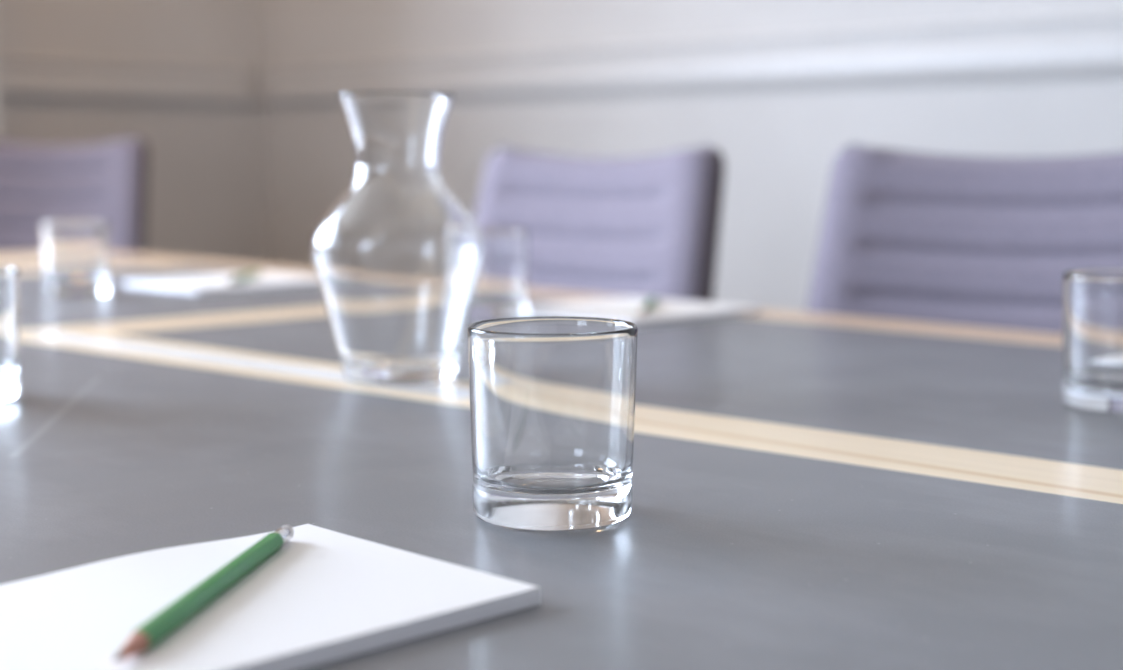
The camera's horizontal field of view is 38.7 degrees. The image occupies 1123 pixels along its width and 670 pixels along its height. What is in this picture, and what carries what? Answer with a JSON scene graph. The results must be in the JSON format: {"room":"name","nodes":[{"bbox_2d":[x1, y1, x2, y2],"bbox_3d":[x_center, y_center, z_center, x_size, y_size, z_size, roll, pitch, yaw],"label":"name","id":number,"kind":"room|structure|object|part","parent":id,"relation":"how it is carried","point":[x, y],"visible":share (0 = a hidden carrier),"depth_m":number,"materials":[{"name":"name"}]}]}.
{"room":"conference room","nodes":[
{"label":"conference room","id":0,"kind":"room"},
{"bbox_2d":[0,0,268,264],"bbox_3d":[-2.984,-0.771,2.276,0.300,2.850,5.900,6,9,45],"label":"wall","id":1,"kind":"structure","parent":0,"point":[207,190],"depth_m":4.10,"materials":[{"name":"paint"}]},
{"bbox_2d":[0,56,252,108],"bbox_3d":[-1.397,-0.589,3.663,0.022,0.107,1.625,6,9,45],"label":"trim","id":2,"kind":"structure","parent":1,"relation":"attached to","point":[22,80],"depth_m":3.96,"materials":[{"name":"paint"}]},
{"bbox_2d":[264,0,1122,311],"bbox_3d":[1.513,-0.758,2.164,6.820,2.850,0.300,6,9,45],"label":"wall","id":3,"kind":"structure","parent":0,"point":[779,149],"depth_m":3.20,"materials":[{"name":"paint"}]},
{"bbox_2d":[258,11,1122,109],"bbox_3d":[1.399,-0.413,2.087,6.218,0.107,0.022,6,9,45],"label":"trim","id":4,"kind":"structure","parent":3,"relation":"attached to","point":[1083,46],"depth_m":3.10,"materials":[{"name":"paint"}]},
{"bbox_3d":[-0.679,0.960,0.149,6.820,0.120,6.500,6,9,45],"label":"floor","id":5,"kind":"structure","parent":0,"visible":0},
{"bbox_2d":[0,137,147,253],"bbox_3d":[-1.132,0.088,3.148,0.503,0.954,0.563,2,7,21],"label":"chair","id":6,"kind":"object","parent":5,"relation":"on","point":[104,180],"visible":0.44,"depth_m":3.29,"materials":[{"name":"purple fabric"}]},
{"bbox_2d":[0,251,1122,669],"bbox_3d":[-0.150,0.399,1.302,3.460,0.740,1.406,6,9,45],"label":"table","id":7,"kind":"object","parent":5,"relation":"on","point":[812,491],"visible":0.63,"depth_m":0.86,"materials":[{"name":"grey laminate"}]},
{"bbox_2d":[0,266,20,401],"bbox_3d":[-0.424,0.000,1.131,0.081,0.092,0.081,2,7,20],"label":"tumbler","id":8,"kind":"object","parent":7,"relation":"on","point":[10,383],"visible":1,"depth_m":1.12,"materials":[{"name":"clear glass"}]},
{"bbox_2d":[41,220,108,296],"bbox_3d":[-0.605,-0.096,1.994,0.083,0.092,0.083,0,6,1],"label":"tumbler","id":9,"kind":"object","parent":7,"relation":"on","point":[75,252],"visible":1,"depth_m":1.96,"materials":[{"name":"clear glass"}]},
{"bbox_2d":[123,272,319,293],"bbox_3d":[-0.441,-0.071,2.152,0.180,0.007,0.228,6,9,45],"label":"notepad","id":10,"kind":"object","parent":7,"relation":"on","point":[265,280],"visible":0.88,"depth_m":2.11,"materials":[{"name":"white paper"}]},
{"bbox_2d":[228,270,260,282],"bbox_3d":[-0.428,-0.079,2.158,0.009,0.007,0.177,0,6,2],"label":"pencil","id":11,"kind":"object","parent":10,"relation":"on","point":[250,274],"visible":1,"depth_m":2.15,"materials":[{"name":"green paint"}]},
{"bbox_3d":[-0.284,0.039,1.355,0.613,0.035,0.042,6,9,42],"label":"cable tray lid","id":12,"kind":"part","parent":7,"relation":"part of","materials":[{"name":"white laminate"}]},
{"bbox_2d":[0,524,538,669],"bbox_3d":[-0.136,0.102,0.591,0.149,0.009,0.212,6,9,45],"label":"notepad","id":13,"kind":"object","parent":7,"relation":"on","point":[326,595],"visible":0.94,"depth_m":0.59,"materials":[{"name":"white paper"}]},
{"bbox_2d":[113,525,293,660],"bbox_3d":[-0.131,0.094,0.600,0.009,0.007,0.179,1,6,8],"label":"pencil","id":14,"kind":"object","parent":13,"relation":"on","point":[146,636],"visible":1,"depth_m":0.58,"materials":[{"name":"green paint"}]},
{"bbox_2d":[311,91,484,385],"bbox_3d":[-0.125,-0.075,1.226,0.132,0.218,0.132,-2,7,-18],"label":"carafe","id":15,"kind":"object","parent":7,"relation":"on","point":[397,258],"visible":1,"depth_m":1.19,"materials":[{"name":"clear glass"}]},
{"bbox_2d":[468,229,528,318],"bbox_3d":[-0.076,-0.066,1.724,0.081,0.092,0.081,-1,6,-7],"label":"tumbler","id":16,"kind":"object","parent":7,"relation":"on","point":[501,287],"visible":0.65,"depth_m":1.69,"materials":[{"name":"clear glass"}]},
{"bbox_2d":[467,316,637,530],"bbox_3d":[-0.004,0.041,0.764,0.081,0.092,0.081,6,9,45],"label":"tumbler","id":17,"kind":"object","parent":7,"relation":"on","point":[552,398],"visible":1,"depth_m":0.73,"materials":[{"name":"clear glass"}]},
{"bbox_2d":[523,296,761,326],"bbox_3d":[0.076,-0.027,1.752,0.195,0.007,0.213,6,9,45],"label":"notepad","id":18,"kind":"object","parent":7,"relation":"on","point":[663,311],"visible":0.91,"depth_m":1.72,"materials":[{"name":"white paper"}]},
{"bbox_2d":[640,295,656,313],"bbox_3d":[0.095,-0.033,1.746,0.009,0.007,0.173,1,6,8],"label":"pencil","id":19,"kind":"object","parent":18,"relation":"on","point":[652,299],"visible":1,"depth_m":1.72,"materials":[{"name":"green paint"}]},
{"bbox_2d":[1062,269,1122,412],"bbox_3d":[0.385,0.003,1.100,0.081,0.092,0.081,3,7,24],"label":"tumbler","id":20,"kind":"object","parent":7,"relation":"on","point":[1092,298],"visible":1,"depth_m":1.07,"materials":[{"name":"clear glass"}]},
{"bbox_2d":[474,145,724,302],"bbox_3d":[-0.120,0.219,2.088,0.503,0.929,0.563,6,9,45],"label":"chair","id":21,"kind":"object","parent":5,"relation":"on","point":[647,226],"visible":0.36,"depth_m":2.16,"materials":[{"name":"purple fabric"}]},
{"bbox_2d":[806,144,1122,334],"bbox_3d":[0.386,0.265,1.673,0.503,0.929,0.563,4,7,32],"label":"chair","id":22,"kind":"object","parent":5,"relation":"on","point":[960,240],"visible":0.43,"depth_m":1.83,"materials":[{"name":"purple fabric"}]}
]}

